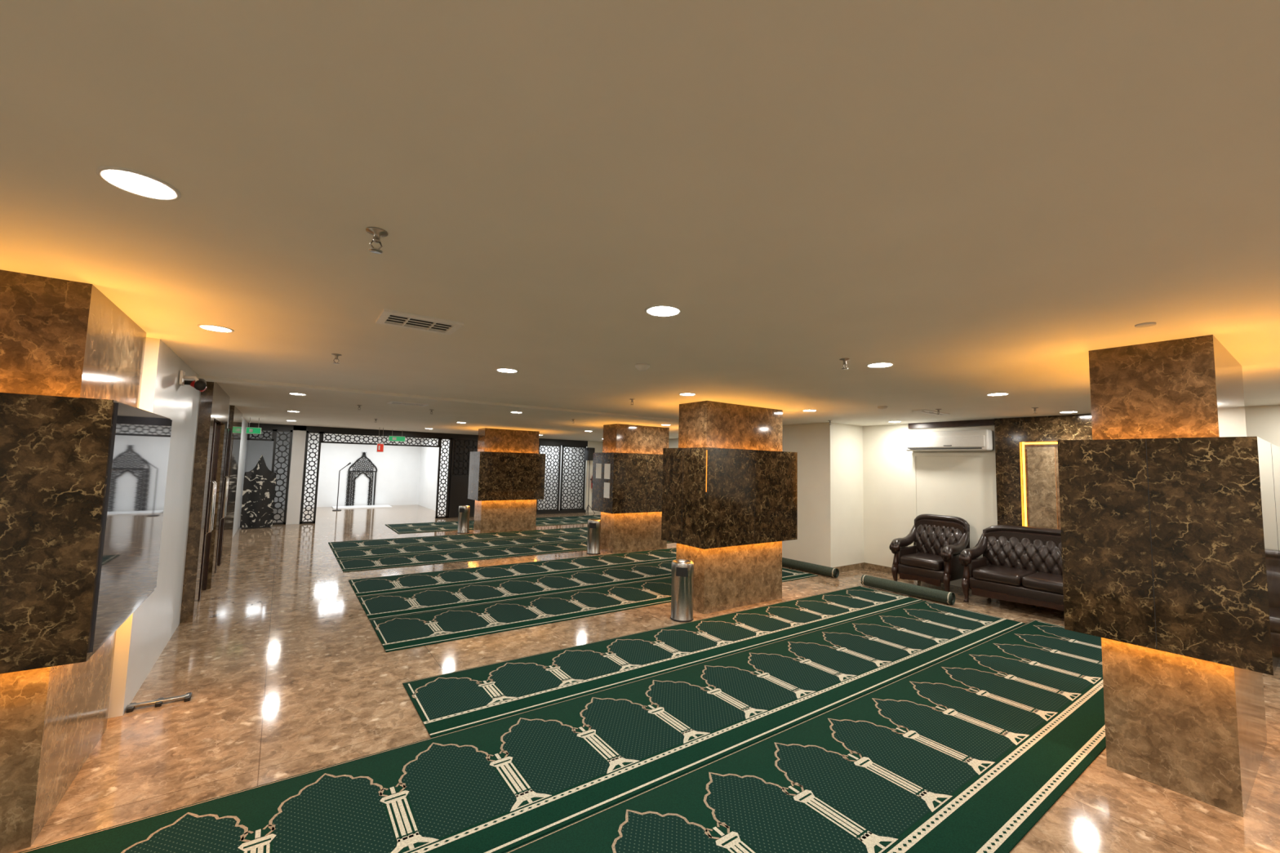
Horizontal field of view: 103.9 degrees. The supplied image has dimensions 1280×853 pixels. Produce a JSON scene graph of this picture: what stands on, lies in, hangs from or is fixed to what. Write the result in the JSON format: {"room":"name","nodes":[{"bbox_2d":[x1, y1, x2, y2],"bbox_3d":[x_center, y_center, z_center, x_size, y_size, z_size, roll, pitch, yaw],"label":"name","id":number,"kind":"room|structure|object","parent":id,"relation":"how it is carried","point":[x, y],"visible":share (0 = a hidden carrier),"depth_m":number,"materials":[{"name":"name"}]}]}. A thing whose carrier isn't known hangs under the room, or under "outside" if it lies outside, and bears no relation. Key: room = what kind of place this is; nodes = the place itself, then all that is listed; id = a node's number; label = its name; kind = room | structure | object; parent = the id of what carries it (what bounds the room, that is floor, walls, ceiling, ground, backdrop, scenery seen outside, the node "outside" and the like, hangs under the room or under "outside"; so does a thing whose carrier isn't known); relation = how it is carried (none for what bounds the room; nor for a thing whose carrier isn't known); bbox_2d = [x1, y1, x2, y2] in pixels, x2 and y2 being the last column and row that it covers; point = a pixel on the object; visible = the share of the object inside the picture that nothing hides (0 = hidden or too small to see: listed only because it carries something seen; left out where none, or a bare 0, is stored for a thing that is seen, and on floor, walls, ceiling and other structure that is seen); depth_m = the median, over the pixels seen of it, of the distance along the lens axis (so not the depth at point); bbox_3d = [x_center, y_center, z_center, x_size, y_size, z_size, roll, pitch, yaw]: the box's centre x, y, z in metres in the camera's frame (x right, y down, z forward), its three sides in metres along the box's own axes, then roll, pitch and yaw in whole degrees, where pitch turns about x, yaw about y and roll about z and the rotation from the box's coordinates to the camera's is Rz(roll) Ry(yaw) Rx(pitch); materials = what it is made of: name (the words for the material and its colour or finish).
{"room":"house of worship","nodes":[
{"label":"house of worship","id":0,"kind":"room"},
{"bbox_2d":[107,337,248,718],"bbox_3d":[-7.183,0.870,7.493,1.440,2.550,11.000,4,-5,-35],"label":"wall","id":1,"kind":"structure","parent":0,"point":[141,639],"depth_m":4.17,"materials":[{"name":"white paint"}]},
{"bbox_2d":[178,369,206,391],"bbox_3d":[-3.869,-0.382,4.359,0.185,0.166,0.419,4,-5,-35],"label":"security camera","id":2,"kind":"object","parent":1,"relation":"attached to","point":[199,384],"visible":1,"depth_m":4.27,"materials":[{"name":"white plastic"}]},
{"bbox_2d":[179,381,230,623],"bbox_3d":[-5.238,0.810,6.086,0.100,2.550,1.950,4,-5,-35],"label":"trim","id":3,"kind":"structure","parent":1,"relation":"attached to","point":[214,406],"depth_m":5.35,"materials":[{"name":"brown stone"}]},
{"bbox_2d":[197,422,221,600],"bbox_3d":[-5.221,1.009,6.056,0.109,2.130,1.280,4,-5,-35],"label":"door","id":4,"kind":"structure","parent":1,"relation":"in","point":[211,491],"depth_m":6.24,"materials":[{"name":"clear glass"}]},
{"bbox_2d":[214,428,231,573],"bbox_3d":[-6.220,1.091,7.459,0.109,2.130,1.350,4,-5,-35],"label":"door","id":5,"kind":"structure","parent":1,"relation":"in","point":[225,478],"depth_m":7.72,"materials":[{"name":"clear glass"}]},
{"bbox_2d":[220,405,242,564],"bbox_3d":[-7.265,0.975,8.903,0.065,2.550,2.000,4,-5,-35],"label":"wall panel","id":6,"kind":"object","parent":1,"relation":"attached to","point":[235,419],"visible":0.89,"depth_m":8.70,"materials":[{"name":"clear glass"}]},
{"bbox_2d":[240,440,248,511],"bbox_3d":[-11.952,1.250,14.030,1.250,2.550,5.200,4,-5,-35],"label":"wall","id":7,"kind":"structure","parent":0,"point":[247,441],"depth_m":15.87,"materials":[{"name":"white paint"}]},
{"bbox_2d":[285,425,306,524],"bbox_3d":[-8.945,1.248,13.050,0.280,2.550,0.120,4,-5,-35],"label":"wall pier","id":8,"kind":"object","parent":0,"point":[295,481],"visible":1,"depth_m":13.00,"materials":[{"name":"white paint"}]},
{"bbox_2d":[299,431,306,519],"bbox_3d":[-10.314,1.373,15.128,0.200,2.550,4.900,4,-5,-35],"label":"wall","id":9,"kind":"structure","parent":0,"point":[306,431],"depth_m":13.17,"materials":[{"name":"white paint"}]},
{"bbox_2d":[246,431,422,507],"bbox_3d":[-8.470,1.754,19.551,10.850,2.550,0.200,4,-5,-35],"label":"wall","id":10,"kind":"structure","parent":0,"point":[398,467],"depth_m":18.07,"materials":[{"name":"white paint"}]},
{"bbox_2d":[417,438,448,514],"bbox_3d":[-7.014,1.631,17.461,0.200,2.550,4.900,4,-5,-35],"label":"wall","id":11,"kind":"structure","parent":0,"point":[429,455],"depth_m":17.89,"materials":[{"name":"white paint"}]},
{"bbox_2d":[537,445,584,509],"bbox_3d":[-4.144,1.757,18.206,5.350,2.550,0.200,4,-5,-35],"label":"wall","id":12,"kind":"structure","parent":0,"point":[546,447],"depth_m":18.98,"materials":[{"name":"white paint"}]},
{"bbox_2d":[584,440,603,512],"bbox_3d":[-1.538,1.827,18.287,1.000,2.550,0.120,4,-5,-35],"label":"wall","id":13,"kind":"structure","parent":0,"point":[597,446],"depth_m":18.02,"materials":[{"name":"paint"}]},
{"bbox_2d":[0,0,1279,441],"bbox_3d":[-2.136,-0.180,9.549,12.300,0.100,24.400,4,-5,-35],"label":"ceiling","id":14,"kind":"structure","parent":0,"point":[975,199],"depth_m":1.48,"materials":[{"name":"paint"}]},
{"bbox_2d":[96,165,181,200],"bbox_3d":[-1.494,-0.723,1.498,0.180,0.005,0.180,4,-5,-35],"label":"recessed light","id":15,"kind":"object","parent":14,"relation":"in","point":[132,181],"visible":1,"depth_m":1.49,"materials":[{"name":"white plastic"}]},
{"bbox_2d":[197,324,234,332],"bbox_3d":[-2.699,-0.624,3.191,0.180,0.005,0.180,4,-5,-35],"label":"recessed light","id":16,"kind":"object","parent":14,"relation":"in","point":[211,327],"visible":1,"depth_m":3.18,"materials":[{"name":"white plastic"}]},
{"bbox_2d":[245,417,261,434],"bbox_3d":[-8.251,-0.015,10.715,0.260,0.350,0.034,4,-5,-35],"label":"exit sign","id":17,"kind":"object","parent":14,"relation":"hanging from","point":[249,429],"visible":0.98,"depth_m":10.69,"materials":[{"name":"green plastic"}]},
{"bbox_2d":[288,392,306,395],"bbox_3d":[-4.417,-0.417,6.466,0.196,0.005,0.196,4,-5,-35],"label":"recessed light","id":18,"kind":"object","parent":14,"relation":"in","point":[294,393],"visible":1,"depth_m":6.43,"materials":[{"name":"white plastic"}]},
{"bbox_2d":[331,353,342,364],"bbox_3d":[-2.369,-0.527,3.911,0.070,0.072,0.070,4,-5,-35],"label":"sprinkler","id":19,"kind":"object","parent":14,"relation":"attached to","point":[336,355],"visible":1,"depth_m":3.90,"materials":[{"name":"metal"}]},
{"bbox_2d":[365,226,387,253],"bbox_3d":[-0.932,-0.655,1.772,0.070,0.072,0.070,4,-5,-35],"label":"sprinkler","id":20,"kind":"object","parent":14,"relation":"attached to","point":[377,233],"visible":1,"depth_m":1.76,"materials":[{"name":"metal"}]},
{"bbox_2d":[376,429,383,452],"bbox_3d":[-6.773,0.347,13.097,0.160,0.640,0.034,4,-5,-35],"label":"sign","id":21,"kind":"object","parent":14,"relation":"hanging from","point":[380,446],"visible":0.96,"depth_m":13.07,"materials":[{"name":"red plastic"}]},
{"bbox_2d":[388,431,405,441],"bbox_3d":[-6.767,0.255,13.967,0.420,0.325,0.034,4,-5,-35],"label":"exit sign","id":22,"kind":"object","parent":14,"relation":"hanging from","point":[391,438],"visible":0.96,"depth_m":13.94,"materials":[{"name":"green plastic"}]},
{"bbox_2d":[386,400,429,406],"bbox_3d":[-3.341,-0.329,7.226,0.500,0.014,0.300,4,-5,-35],"label":"ceiling vent","id":23,"kind":"object","parent":14,"relation":"in","point":[390,402],"visible":1,"depth_m":7.21,"materials":[{"name":"metal"}]},
{"bbox_2d":[375,308,463,335],"bbox_3d":[-1.287,-0.605,2.929,0.420,0.014,0.300,4,-5,-35],"label":"ceiling vent","id":24,"kind":"object","parent":14,"relation":"in","point":[387,317],"visible":1,"depth_m":2.91,"materials":[{"name":"metal"}]},
{"bbox_2d":[197,374,679,422],"bbox_3d":[-0.338,-0.173,8.168,10.360,0.035,0.230,4,-5,-35],"label":"trim","id":25,"kind":"structure","parent":14,"relation":"attached to","point":[207,378],"depth_m":6.28,"materials":[{"name":"paint"}]},
{"bbox_2d":[495,368,518,373],"bbox_3d":[-1.171,-0.493,4.418,0.192,0.005,0.192,4,-5,-35],"label":"recessed light","id":26,"kind":"object","parent":14,"relation":"in","point":[502,370],"visible":1,"depth_m":4.40,"materials":[{"name":"white plastic"}]},
{"bbox_2d":[635,363,649,371],"bbox_3d":[0.019,-0.472,4.035,0.120,0.047,0.120,4,-5,-35],"label":"smoke detector","id":27,"kind":"object","parent":14,"relation":"attached to","point":[640,366],"visible":1,"depth_m":4.00,"materials":[{"name":"white plastic"}]},
{"bbox_2d":[644,304,681,316],"bbox_3d":[0.121,-0.600,2.603,0.192,0.005,0.192,4,-5,-35],"label":"recessed light","id":28,"kind":"object","parent":14,"relation":"in","point":[660,310],"visible":1,"depth_m":2.59,"materials":[{"name":"white plastic"}]},
{"bbox_2d":[679,392,696,395],"bbox_3d":[0.532,-0.360,5.622,0.192,0.005,0.192,4,-5,-35],"label":"recessed light","id":29,"kind":"object","parent":14,"relation":"in","point":[683,393],"visible":1,"depth_m":5.62,"materials":[{"name":"white plastic"}]},
{"bbox_2d":[802,409,817,411],"bbox_3d":[2.333,-0.220,6.896,0.192,0.005,0.192,4,-5,-35],"label":"recessed light","id":30,"kind":"object","parent":14,"relation":"in","point":[802,410],"visible":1,"depth_m":6.87,"materials":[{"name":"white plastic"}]},
{"bbox_2d":[839,358,849,369],"bbox_3d":[1.486,-0.454,3.640,0.070,0.072,0.070,4,-5,-35],"label":"sprinkler","id":31,"kind":"object","parent":14,"relation":"attached to","point":[844,360],"visible":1,"depth_m":3.63,"materials":[{"name":"metal"}]},
{"bbox_2d":[866,362,893,367],"bbox_3d":[1.824,-0.466,3.807,0.192,0.005,0.192,4,-5,-35],"label":"recessed light","id":32,"kind":"object","parent":14,"relation":"in","point":[876,364],"visible":1,"depth_m":3.80,"materials":[{"name":"white plastic"}]},
{"bbox_2d":[877,405,888,409],"bbox_3d":[3.049,-0.232,6.300,0.120,0.035,0.120,4,-5,-35],"label":"smoke detector","id":33,"kind":"object","parent":14,"relation":"attached to","point":[883,407],"visible":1,"depth_m":6.26,"materials":[{"name":"white plastic"}]},
{"bbox_2d":[911,408,950,415],"bbox_3d":[3.910,-0.189,6.726,0.700,0.014,0.160,4,-5,-35],"label":"ceiling vent","id":34,"kind":"object","parent":14,"relation":"in","point":[924,411],"visible":0.98,"depth_m":6.68,"materials":[{"name":"metal"}]},
{"bbox_2d":[986,392,1008,395],"bbox_3d":[3.624,-0.326,5.081,0.192,0.005,0.192,4,-5,-35],"label":"recessed light","id":35,"kind":"object","parent":14,"relation":"in","point":[995,393],"visible":1,"depth_m":5.07,"materials":[{"name":"white plastic"}]},
{"bbox_2d":[1058,411,1078,413],"bbox_3d":[5.449,-0.183,6.371,0.192,0.005,0.192,4,-5,-35],"label":"recessed light","id":36,"kind":"object","parent":14,"relation":"in","point":[1060,411],"visible":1,"depth_m":6.37,"materials":[{"name":"white plastic"}]},
{"bbox_2d":[1134,322,1155,327],"bbox_3d":[2.658,-0.532,2.635,0.080,0.010,0.080,4,-5,-35],"label":"smoke detector","id":37,"kind":"object","parent":14,"relation":"attached to","point":[1145,324],"visible":1,"depth_m":2.62,"materials":[{"name":"white plastic"}]},
{"bbox_2d":[10,504,1279,852],"bbox_3d":[-2.201,2.462,9.349,12.300,0.100,24.400,4,-5,-35],"label":"floor","id":38,"kind":"structure","parent":0,"point":[286,671],"depth_m":3.69,"materials":[{"name":"stone"}]},
{"bbox_2d":[0,269,172,852],"bbox_3d":[-3.505,0.575,2.430,1.543,2.550,1.451,4,-5,-35],"label":"marble column","id":39,"kind":"structure","parent":38,"relation":"on","point":[83,468],"depth_m":2.27,"materials":[{"name":"orange stone"}]},
{"bbox_2d":[125,692,191,712],"bbox_3d":[-3.351,1.924,3.499,0.327,0.030,0.100,4,-5,-35],"label":"bracket","id":40,"kind":"object","parent":38,"relation":"on","point":[157,703],"visible":1,"depth_m":3.48,"materials":[{"name":"metal"}]},
{"bbox_2d":[240,454,275,528],"bbox_3d":[-9.225,1.559,12.144,0.620,1.780,0.200,4,-5,-35],"label":"screen","id":41,"kind":"object","parent":38,"relation":"on","point":[259,483],"visible":1,"depth_m":12.08,"materials":[{"name":"black paint"}]},
{"bbox_2d":[332,462,351,511],"bbox_3d":[-9.818,1.968,16.479,0.518,1.593,0.257,0,-5,22],"label":"microphone stand","id":42,"kind":"object","parent":38,"relation":"on","point":[349,463],"visible":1,"depth_m":16.51,"materials":[{"name":"black paint"}]},
{"bbox_2d":[345,452,377,506],"bbox_3d":[-10.102,1.907,18.221,0.965,1.964,0.030,4,-5,-35],"label":"mihrab ornament","id":43,"kind":"object","parent":38,"relation":"on","point":[349,473],"visible":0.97,"depth_m":18.23,"materials":[{"name":"black metal"}]},
{"bbox_2d":[331,504,392,509],"bbox_3d":[-9.850,2.850,17.780,1.800,0.030,0.820,4,-5,-35],"label":"step","id":44,"kind":"structure","parent":38,"relation":"on","point":[387,505],"depth_m":17.66,"materials":[{"name":"white stone"}]},
{"bbox_2d":[247,422,587,524],"bbox_3d":[-5.875,1.487,15.208,9.660,2.550,0.100,4,-5,-35],"label":"lattice screen","id":45,"kind":"object","parent":38,"relation":"on","point":[460,446],"visible":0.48,"depth_m":15.20,"materials":[{"name":"black paint"}]},
{"bbox_2d":[328,527,587,550],"bbox_3d":[-2.676,2.612,12.225,8.340,0.011,1.065,4,-5,-35],"label":"carpet","id":46,"kind":"object","parent":38,"relation":"on","point":[507,535],"visible":0.69,"depth_m":11.10,"materials":[{"name":"green carpet"}]},
{"bbox_2d":[332,533,587,559],"bbox_3d":[-2.056,2.561,11.354,8.340,0.011,1.065,4,-5,-35],"label":"carpet","id":47,"kind":"object","parent":38,"relation":"on","point":[341,554],"visible":0.59,"depth_m":10.10,"materials":[{"name":"green carpet"}]},
{"bbox_2d":[457,505,470,533],"bbox_3d":[-4.263,2.246,12.133,0.264,0.650,0.264,4,-5,-35],"label":"litter bin","id":48,"kind":"object","parent":38,"relation":"on","point":[464,510],"visible":1,"depth_m":12.03,"materials":[{"name":"silver metal"}]},
{"bbox_2d":[385,515,600,528],"bbox_3d":[-3.734,2.780,14.779,6.700,0.011,0.945,4,-5,-35],"label":"carpet","id":49,"kind":"object","parent":38,"relation":"on","point":[589,517],"visible":0.59,"depth_m":13.84,"materials":[{"name":"green carpet"}]},
{"bbox_2d":[391,518,600,533],"bbox_3d":[-3.184,2.735,14.006,6.700,0.011,0.945,4,-5,-35],"label":"carpet","id":50,"kind":"object","parent":38,"relation":"on","point":[446,528],"visible":0.52,"depth_m":12.89,"materials":[{"name":"green carpet"}]},
{"bbox_2d":[337,540,673,572],"bbox_3d":[-1.436,2.510,10.483,8.340,0.011,1.065,4,-5,-35],"label":"carpet","id":51,"kind":"object","parent":38,"relation":"on","point":[419,559],"visible":0.56,"depth_m":9.08,"materials":[{"name":"green carpet"}]},
{"bbox_2d":[467,427,546,533],"bbox_3d":[-3.395,1.366,12.815,1.711,2.550,0.801,4,-5,-35],"label":"marble column","id":52,"kind":"structure","parent":38,"relation":"on","point":[507,473],"depth_m":12.49,"materials":[{"name":"orange"}]},
{"bbox_2d":[348,547,676,597],"bbox_3d":[-0.414,2.433,9.142,8.430,0.011,1.070,4,-5,-35],"label":"carpet","id":53,"kind":"object","parent":38,"relation":"on","point":[365,587],"visible":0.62,"depth_m":7.84,"materials":[{"name":"green carpet"}]},
{"bbox_2d":[357,560,672,620],"bbox_3d":[-0.525,2.325,7.748,6.630,0.011,1.070,4,-5,-35],"label":"carpet","id":54,"kind":"object","parent":38,"relation":"on","point":[409,602],"visible":0.67,"depth_m":6.78,"materials":[{"name":"green carpet"}]},
{"bbox_2d":[18,600,1025,852],"bbox_3d":[0.430,2.039,3.679,9.200,0.011,1.145,4,-5,-35],"label":"carpet","id":55,"kind":"object","parent":38,"relation":"on","point":[501,785],"visible":1,"depth_m":2.93,"materials":[{"name":"green carpet"}]},
{"bbox_2d":[585,447,595,514],"bbox_3d":[-1.781,1.906,17.710,0.367,2.306,0.386,4,-5,-35],"label":"loudspeaker","id":56,"kind":"object","parent":38,"relation":"on","point":[589,451],"visible":0.93,"depth_m":17.66,"materials":[{"name":"black paint"}]},
{"bbox_2d":[369,567,817,652],"bbox_3d":[0.008,2.267,6.810,6.410,0.011,1.070,4,-5,-35],"label":"carpet","id":57,"kind":"object","parent":38,"relation":"on","point":[394,633],"visible":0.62,"depth_m":5.75,"materials":[{"name":"green carpet"}]},
{"bbox_2d":[586,519,600,554],"bbox_3d":[-0.901,2.151,9.801,0.264,0.650,0.264,4,-5,-35],"label":"litter bin","id":58,"kind":"object","parent":38,"relation":"on","point":[593,525],"visible":1,"depth_m":9.70,"materials":[{"name":"silver metal"}]},
{"bbox_2d":[591,423,669,553],"bbox_3d":[-0.100,1.269,10.471,1.614,2.550,0.801,4,-5,-35],"label":"marble column","id":59,"kind":"structure","parent":38,"relation":"on","point":[628,473],"depth_m":10.09,"materials":[{"name":"orange stone"}]},
{"bbox_2d":[402,586,923,737],"bbox_3d":[0.995,2.180,5.355,6.330,0.011,0.930,4,-5,-35],"label":"carpet","id":60,"kind":"object","parent":38,"relation":"on","point":[450,702],"visible":1,"depth_m":4.45,"materials":[{"name":"green carpet"}]},
{"bbox_2d":[670,559,693,622],"bbox_3d":[0.488,1.879,5.767,0.264,0.650,0.264,4,-5,-35],"label":"litter bin","id":61,"kind":"object","parent":38,"relation":"on","point":[682,571],"visible":1,"depth_m":5.66,"materials":[{"name":"silver metal"}]},
{"bbox_2d":[661,400,797,614],"bbox_3d":[1.214,1.012,6.658,1.701,2.550,0.813,4,-5,-35],"label":"marble column","id":62,"kind":"structure","parent":38,"relation":"on","point":[730,486],"depth_m":6.29,"materials":[{"name":"orange stone"}]},
{"bbox_2d":[504,620,1106,852],"bbox_3d":[1.235,1.989,2.763,9.450,0.011,1.275,4,-5,-35],"label":"carpet","id":63,"kind":"object","parent":38,"relation":"on","point":[966,751],"visible":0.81,"depth_m":2.89,"materials":[{"name":"green carpet"}]},
{"bbox_2d":[782,557,839,577],"bbox_3d":[2.799,2.400,8.616,0.152,0.149,1.290,4,-5,-35],"label":"carpet","id":64,"kind":"object","parent":38,"relation":"on","point":[806,566],"visible":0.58,"depth_m":8.42,"materials":[{"name":"green carpet"}]},
{"bbox_2d":[782,422,863,567],"bbox_3d":[3.701,1.311,9.807,2.300,2.550,1.600,4,-5,-35],"label":"pier","id":65,"kind":"object","parent":38,"relation":"on","point":[830,486],"depth_m":8.79,"materials":[{"name":"white paint"}]},
{"bbox_2d":[860,574,955,604],"bbox_3d":[3.765,2.305,7.122,0.160,0.158,1.250,4,-5,-35],"label":"carpet","id":66,"kind":"object","parent":38,"relation":"on","point":[948,597],"visible":1,"depth_m":7.02,"materials":[{"name":"green carpet"}]},
{"bbox_2d":[888,514,969,591],"bbox_3d":[4.409,1.911,7.610,0.822,1.094,0.881,4,-5,-35],"label":"leather armchair","id":67,"kind":"object","parent":38,"relation":"on","point":[939,541],"visible":0.98,"depth_m":7.59,"materials":[{"name":"brown leather"}]},
{"bbox_2d":[959,524,1063,611],"bbox_3d":[5.231,1.851,6.281,0.822,1.054,1.961,4,-5,-35],"label":"leather sofa","id":68,"kind":"object","parent":38,"relation":"on","point":[1020,564],"visible":0.54,"depth_m":6.64,"materials":[{"name":"brown leather"}]},
{"bbox_2d":[1057,334,1279,817],"bbox_3d":[3.547,0.813,3.294,1.601,2.550,0.811,4,-5,-35],"label":"marble column","id":69,"kind":"structure","parent":38,"relation":"on","point":[1170,513],"depth_m":2.84,"materials":[{"name":"orange stone"}]},
{"bbox_2d":[668,438,678,448],"bbox_3d":[1.417,1.630,14.737,0.300,2.550,9.100,4,-5,-35],"label":"wall","id":70,"kind":"structure","parent":0,"point":[673,443],"depth_m":15.17,"materials":[{"name":"paint"}]},
{"bbox_2d":[862,404,1279,567],"bbox_3d":[6.917,1.112,6.148,1.300,2.550,8.100,4,-5,-35],"label":"wall","id":71,"kind":"structure","parent":0,"point":[886,462],"depth_m":8.66,"materials":[{"name":"paint"}]},
{"bbox_2d":[832,562,898,574],"bbox_3d":[5.481,2.298,6.040,1.015,0.100,9.700,4,-5,-35],"label":"baseboard","id":72,"kind":"structure","parent":71,"relation":"attached to","point":[863,565],"depth_m":8.73,"materials":[{"name":"brown stone"}]},
{"bbox_2d":[905,429,994,451],"bbox_3d":[4.817,0.228,7.863,0.254,0.310,1.200,4,-5,-35],"label":"air conditioner","id":73,"kind":"object","parent":71,"relation":"attached to","point":[975,439],"visible":1,"depth_m":7.72,"materials":[{"name":"white plastic"}]},
{"bbox_2d":[908,418,994,429],"bbox_3d":[4.902,-0.034,7.945,0.060,0.090,1.250,4,-5,-35],"label":"trim","id":74,"kind":"structure","parent":71,"relation":"attached to","point":[977,422],"depth_m":7.87,"materials":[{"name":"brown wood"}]},
{"bbox_2d":[911,452,997,586],"bbox_3d":[4.888,1.436,7.831,0.024,2.060,1.220,4,-5,-35],"label":"wall panel","id":75,"kind":"object","parent":71,"relation":"attached to","point":[962,485],"depth_m":7.79,"materials":[{"name":"paint"}]},
{"bbox_2d":[994,413,1092,529],"bbox_3d":[5.773,1.115,6.550,0.099,2.550,1.880,4,-5,-35],"label":"panel","id":76,"kind":"object","parent":71,"relation":"attached to","point":[1026,448],"visible":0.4,"depth_m":7.00,"materials":[{"name":"orange"}]}
]}

